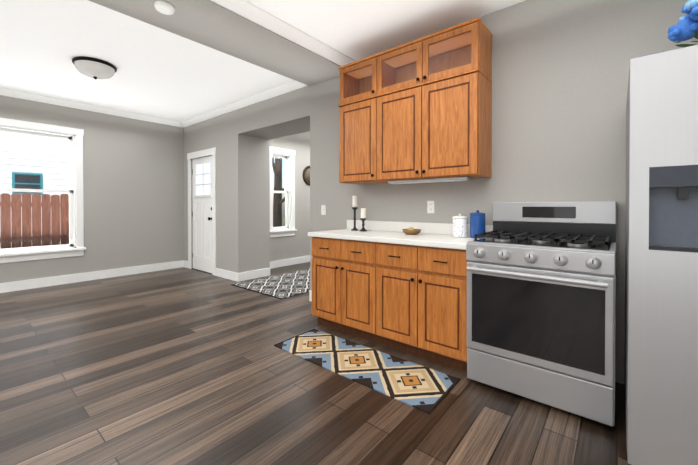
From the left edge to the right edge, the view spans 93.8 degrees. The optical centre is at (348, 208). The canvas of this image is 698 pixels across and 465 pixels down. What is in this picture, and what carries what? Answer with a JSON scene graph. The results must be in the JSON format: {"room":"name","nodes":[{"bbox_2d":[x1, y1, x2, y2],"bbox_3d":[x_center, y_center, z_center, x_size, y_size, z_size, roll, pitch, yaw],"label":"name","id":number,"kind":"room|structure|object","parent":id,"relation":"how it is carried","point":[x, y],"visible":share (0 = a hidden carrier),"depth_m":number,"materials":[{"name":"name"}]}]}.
{"room":"kitchen","nodes":[
{"label":"kitchen","id":0,"kind":"room"},
{"bbox_2d":[0,95,183,282],"bbox_3d":[-4.944,-0.230,4.183,0.150,2.740,6.620,0,1,40],"label":"wall","id":1,"kind":"structure","parent":0,"point":[133,186],"depth_m":5.43,"materials":[{"name":"paint"}]},
{"bbox_2d":[0,118,85,262],"bbox_3d":[-4.490,-0.239,4.684,0.210,1.950,1.090,0,1,40],"label":"living room window","id":2,"kind":"structure","parent":1,"relation":"in","point":[73,137],"depth_m":4.85,"materials":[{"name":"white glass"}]},
{"bbox_2d":[0,87,179,126],"bbox_3d":[-4.995,-1.556,3.930,0.080,0.085,5.880,0,1,40],"label":"crown molding","id":3,"kind":"structure","parent":1,"relation":"attached to","point":[3,91],"depth_m":5.01,"materials":[{"name":"white wood"}]},
{"bbox_2d":[0,260,184,292],"bbox_3d":[-5.010,1.076,3.983,0.016,0.130,5.850,0,1,40],"label":"baseboard","id":4,"kind":"structure","parent":1,"relation":"attached to","point":[70,278],"depth_m":5.06,"materials":[{"name":"white wood"}]},
{"bbox_2d":[184,110,269,272],"bbox_3d":[-2.244,-0.243,5.863,1.870,2.740,0.590,0,1,40],"label":"wall","id":5,"kind":"structure","parent":0,"point":[242,203],"depth_m":5.29,"materials":[{"name":"paint"}]},
{"bbox_2d":[187,147,215,275],"bbox_3d":[-2.585,0.054,5.814,1.020,2.145,0.124,0,1,40],"label":"door frame","id":6,"kind":"structure","parent":5,"relation":"attached to","point":[203,153],"depth_m":5.52,"materials":[{"name":"white wood"}]},
{"bbox_2d":[192,156,211,272],"bbox_3d":[-2.608,0.106,5.791,0.796,2.018,0.120,0,1,40],"label":"front door","id":7,"kind":"structure","parent":5,"relation":"in","point":[202,208],"depth_m":5.82,"materials":[{"name":"white wood"}]},
{"bbox_2d":[216,268,239,281],"bbox_3d":[-1.965,1.066,5.249,0.676,0.130,0.016,0,1,40],"label":"baseboard","id":8,"kind":"structure","parent":5,"relation":"attached to","point":[234,276],"depth_m":5.20,"materials":[{"name":"white wood"}]},
{"bbox_2d":[180,83,299,127],"bbox_3d":[-1.848,-1.565,5.091,3.270,0.085,0.080,0,1,40],"label":"crown molding","id":9,"kind":"structure","parent":5,"relation":"attached to","point":[284,88],"depth_m":4.86,"materials":[{"name":"white wood"}]},
{"bbox_2d":[240,267,270,280],"bbox_3d":[-1.508,1.066,5.284,0.016,0.130,0.560,0,1,40],"label":"baseboard","id":10,"kind":"structure","parent":5,"relation":"attached to","point":[258,273],"depth_m":5.26,"materials":[{"name":"white wood"}]},
{"bbox_2d":[0,0,525,121],"bbox_3d":[-0.790,-1.650,2.801,8.300,0.120,9.800,0,1,40],"label":"ceiling","id":11,"kind":"structure","parent":0,"point":[162,73],"depth_m":3.22,"materials":[{"name":"paint"}]},
{"bbox_2d":[72,56,116,78],"bbox_3d":[-2.813,-1.512,3.619,0.400,0.167,0.400,0,1,40],"label":"ceiling light fixture","id":12,"kind":"object","parent":11,"relation":"attached to","point":[94,68],"visible":1,"depth_m":3.52,"materials":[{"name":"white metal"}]},
{"bbox_2d":[89,0,340,85],"bbox_3d":[-2.101,-1.530,1.537,0.650,0.100,5.880,0,1,40],"label":"ceiling beam","id":13,"kind":"structure","parent":11,"relation":"attached to","point":[213,25],"depth_m":2.82,"materials":[{"name":"paint"}]},
{"bbox_2d":[154,0,174,14],"bbox_3d":[-1.355,-1.468,2.401,0.136,0.038,0.136,0,1,40],"label":"smoke detector","id":14,"kind":"object","parent":13,"relation":"attached to","point":[164,7],"visible":1,"depth_m":2.37,"materials":[{"name":"white plastic"}]},
{"bbox_2d":[238,86,309,139],"bbox_3d":[-0.907,-1.375,4.749,1.600,0.460,0.590,0,1,40],"label":"wall","id":15,"kind":"structure","parent":0,"point":[285,114],"depth_m":4.54,"materials":[{"name":"paint"}]},
{"bbox_2d":[288,80,307,87],"bbox_3d":[-2.382,-1.539,1.770,0.080,0.085,5.880,0,1,40],"label":"crown molding","id":16,"kind":"structure","parent":15,"relation":"attached to","point":[298,84],"depth_m":4.09,"materials":[{"name":"white wood"}]},
{"bbox_2d":[270,131,309,261],"bbox_3d":[-0.742,-0.253,7.067,0.150,2.740,3.180,0,1,40],"label":"wall","id":17,"kind":"structure","parent":0,"point":[297,244],"depth_m":6.61,"materials":[{"name":"paint"}]},
{"bbox_2d":[270,146,296,237],"bbox_3d":[-1.334,-0.302,6.304,0.210,1.690,0.690,0,1,40],"label":"room window","id":18,"kind":"structure","parent":17,"relation":"in","point":[288,157],"depth_m":6.45,"materials":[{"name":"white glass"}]},
{"bbox_2d":[270,255,309,268],"bbox_3d":[-0.726,1.053,6.967,0.016,0.130,3.030,0,1,40],"label":"baseboard","id":19,"kind":"structure","parent":17,"relation":"attached to","point":[285,262],"depth_m":6.42,"materials":[{"name":"white wood"}]},
{"bbox_2d":[303,166,309,185],"bbox_3d":[-0.807,-0.681,6.845,0.030,0.420,0.420,0,1,40],"label":"mirror","id":20,"kind":"object","parent":17,"relation":"attached to","point":[306,174],"depth_m":6.76,"materials":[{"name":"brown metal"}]},
{"bbox_2d":[0,262,629,464],"bbox_3d":[-0.790,1.210,2.823,8.300,0.120,9.800,0,1,40],"label":"floor","id":21,"kind":"structure","parent":0,"point":[181,366],"depth_m":1.98,"materials":[{"name":"brown wood"}]},
{"bbox_2d":[231,269,309,298],"bbox_3d":[-0.725,1.127,5.137,1.150,0.008,1.780,0,1,40],"label":"area rug","id":22,"kind":"object","parent":21,"relation":"on","point":[283,286],"visible":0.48,"depth_m":4.82,"materials":[{"name":"grey fabric"}]},
{"bbox_2d":[311,236,383,344],"bbox_3d":[0.136,0.710,3.135,0.824,0.875,0.586,0,1,40],"label":"base cabinet","id":23,"kind":"object","parent":21,"relation":"on","point":[348,275],"depth_m":2.87,"materials":[{"name":"brown wood"}]},
{"bbox_2d":[274,329,459,413],"bbox_3d":[0.061,1.148,2.463,1.400,0.008,0.470,0,1,40],"label":"kitchen rug","id":24,"kind":"object","parent":21,"relation":"on","point":[423,388],"visible":0.95,"depth_m":2.33,"materials":[{"name":"multicoloured fabric"}]},
{"bbox_2d":[384,244,467,371],"bbox_3d":[0.677,0.713,2.688,0.823,0.875,0.586,0,1,40],"label":"base cabinet","id":25,"kind":"object","parent":21,"relation":"on","point":[391,284],"depth_m":2.40,"materials":[{"name":"brown wood"}]},
{"bbox_2d":[308,228,478,251],"bbox_3d":[0.388,0.254,2.907,1.550,0.040,0.611,0,1,40],"label":"countertop","id":26,"kind":"structure","parent":25,"relation":"on","point":[423,239],"depth_m":2.68,"materials":[{"name":"white stone"}]},
{"bbox_2d":[351,196,358,230],"bbox_3d":[0.059,0.046,3.370,0.080,0.368,0.079,0,1,40],"label":"candle","id":27,"kind":"object","parent":26,"relation":"on","point":[354,203],"visible":1,"depth_m":3.35,"materials":[{"name":"white wax"}]},
{"bbox_2d":[359,208,366,230],"bbox_3d":[0.143,0.112,3.276,0.080,0.238,0.079,0,1,40],"label":"candle","id":28,"kind":"object","parent":26,"relation":"on","point":[363,218],"visible":1,"depth_m":3.26,"materials":[{"name":"white wax"}]},
{"bbox_2d":[402,227,420,234],"bbox_3d":[0.558,0.201,2.908,0.170,0.065,0.170,0,1,40],"label":"decorative bowl","id":29,"kind":"object","parent":26,"relation":"on","point":[411,231],"visible":1,"depth_m":2.85,"materials":[{"name":"brown wood"}]},
{"bbox_2d":[452,214,467,237],"bbox_3d":[0.907,0.139,2.670,0.118,0.192,0.118,0,1,40],"label":"canister","id":30,"kind":"object","parent":26,"relation":"on","point":[459,226],"visible":1,"depth_m":2.62,"materials":[{"name":"ceramic"}]},
{"bbox_2d":[470,210,485,238],"bbox_3d":[1.024,0.125,2.599,0.118,0.222,0.118,0,1,40],"label":"canister","id":31,"kind":"object","parent":26,"relation":"on","point":[477,221],"visible":0.96,"depth_m":2.55,"materials":[{"name":"ceramic"}]},
{"bbox_2d":[466,201,616,425],"bbox_3d":[1.246,0.556,2.125,0.760,1.200,0.724,0,1,40],"label":"range","id":32,"kind":"object","parent":21,"relation":"on","point":[541,302],"visible":1,"depth_m":1.90,"materials":[{"name":"silver metal"}]},
{"bbox_2d":[624,45,697,464],"bbox_3d":[1.838,0.248,1.459,0.910,1.825,0.942,0,1,40],"label":"fridge","id":33,"kind":"object","parent":21,"relation":"on","point":[661,322],"visible":0.98,"depth_m":1.37,"materials":[{"name":"silver metal"}]},
{"bbox_2d":[668,0,697,46],"bbox_3d":[1.869,-0.944,1.646,0.381,0.553,0.413,0,1,40],"label":"flowers","id":34,"kind":"object","parent":33,"relation":"on","point":[685,27],"visible":0.94,"depth_m":1.69,"materials":[{"name":"plant"}]},
{"bbox_2d":[310,0,697,383],"bbox_3d":[1.373,-0.218,2.587,4.680,2.740,0.150,0,1,40],"label":"wall","id":35,"kind":"structure","parent":0,"point":[560,72],"depth_m":2.42,"materials":[{"name":"paint"}]},
{"bbox_2d":[211,0,354,65],"bbox_3d":[-1.821,-1.535,1.303,0.080,0.085,5.876,0,1,40],"label":"crown molding","id":36,"kind":"structure","parent":35,"relation":"attached to","point":[258,16],"depth_m":2.81,"materials":[{"name":"white wood"}]},
{"bbox_2d":[309,290,311,300],"bbox_3d":[-0.254,1.077,3.835,0.595,0.130,0.016,0,1,40],"label":"baseboard","id":37,"kind":"structure","parent":35,"relation":"attached to","point":[310,291],"depth_m":4.01,"materials":[{"name":"white wood"}]},
{"bbox_2d":[321,205,325,214],"bbox_3d":[-0.305,0.022,3.870,0.072,0.116,0.014,0,1,40],"label":"switch plate","id":38,"kind":"object","parent":35,"relation":"attached to","point":[323,209],"visible":1,"depth_m":3.87,"materials":[{"name":"white plastic"}]},
{"bbox_2d":[338,89,387,184],"bbox_3d":[0.201,-0.654,3.238,0.519,0.801,0.330,0,1,40],"label":"upper cabinet","id":39,"kind":"object","parent":35,"relation":"attached to","point":[360,118],"depth_m":3.10,"materials":[{"name":"brown wood"}]},
{"bbox_2d":[348,220,492,235],"bbox_3d":[0.577,0.183,3.134,1.550,0.099,0.019,0,1,40],"label":"backsplash","id":40,"kind":"structure","parent":35,"relation":"attached to","point":[377,226],"depth_m":3.15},
{"bbox_2d":[427,201,434,212],"bbox_3d":[0.752,-0.011,2.999,0.072,0.116,0.008,0,1,40],"label":"electrical outlet plate","id":41,"kind":"object","parent":35,"relation":"attached to","point":[430,206],"visible":1,"depth_m":3.00,"materials":[{"name":"white plastic"}]},
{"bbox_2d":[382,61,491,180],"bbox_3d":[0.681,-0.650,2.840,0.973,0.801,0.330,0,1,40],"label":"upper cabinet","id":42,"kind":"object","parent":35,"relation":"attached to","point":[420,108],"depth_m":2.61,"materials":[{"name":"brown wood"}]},
{"bbox_2d":[388,176,470,183],"bbox_3d":[0.662,-0.233,2.779,0.720,0.028,0.100,0,1,40],"label":"under-cabinet light","id":43,"kind":"object","parent":42,"relation":"attached to","point":[448,179],"visible":1,"depth_m":2.70,"materials":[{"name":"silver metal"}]},
{"label":"outside","id":44,"kind":"structure","parent":0,"visible":0},
{"bbox_3d":[-4.576,1.693,10.175,60.000,0.100,70.000,0,1,40],"label":"ground","id":45,"kind":"structure","parent":44,"visible":0},
{"bbox_2d":[0,193,68,248],"bbox_3d":[-6.922,0.681,6.278,0.060,1.984,13.016,0,1,40],"label":"fence","id":46,"kind":"object","parent":45,"relation":"on","point":[33,227],"depth_m":6.73,"materials":[{"name":"brown wood"}]},
{"bbox_2d":[0,132,68,248],"bbox_3d":[-10.978,-2.033,10.249,5.600,7.350,12.600,0,1,40],"label":"house","id":47,"kind":"structure","parent":45,"relation":"on","point":[14,146],"depth_m":9.01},
{"bbox_2d":[272,157,284,226],"bbox_3d":[-1.704,-1.597,9.419,4.877,6.502,5.510,0,1,40],"label":"tree","id":48,"kind":"object","parent":45,"relation":"on","point":[277,205],"depth_m":9.26,"materials":[{"name":"green plant"}]}
]}

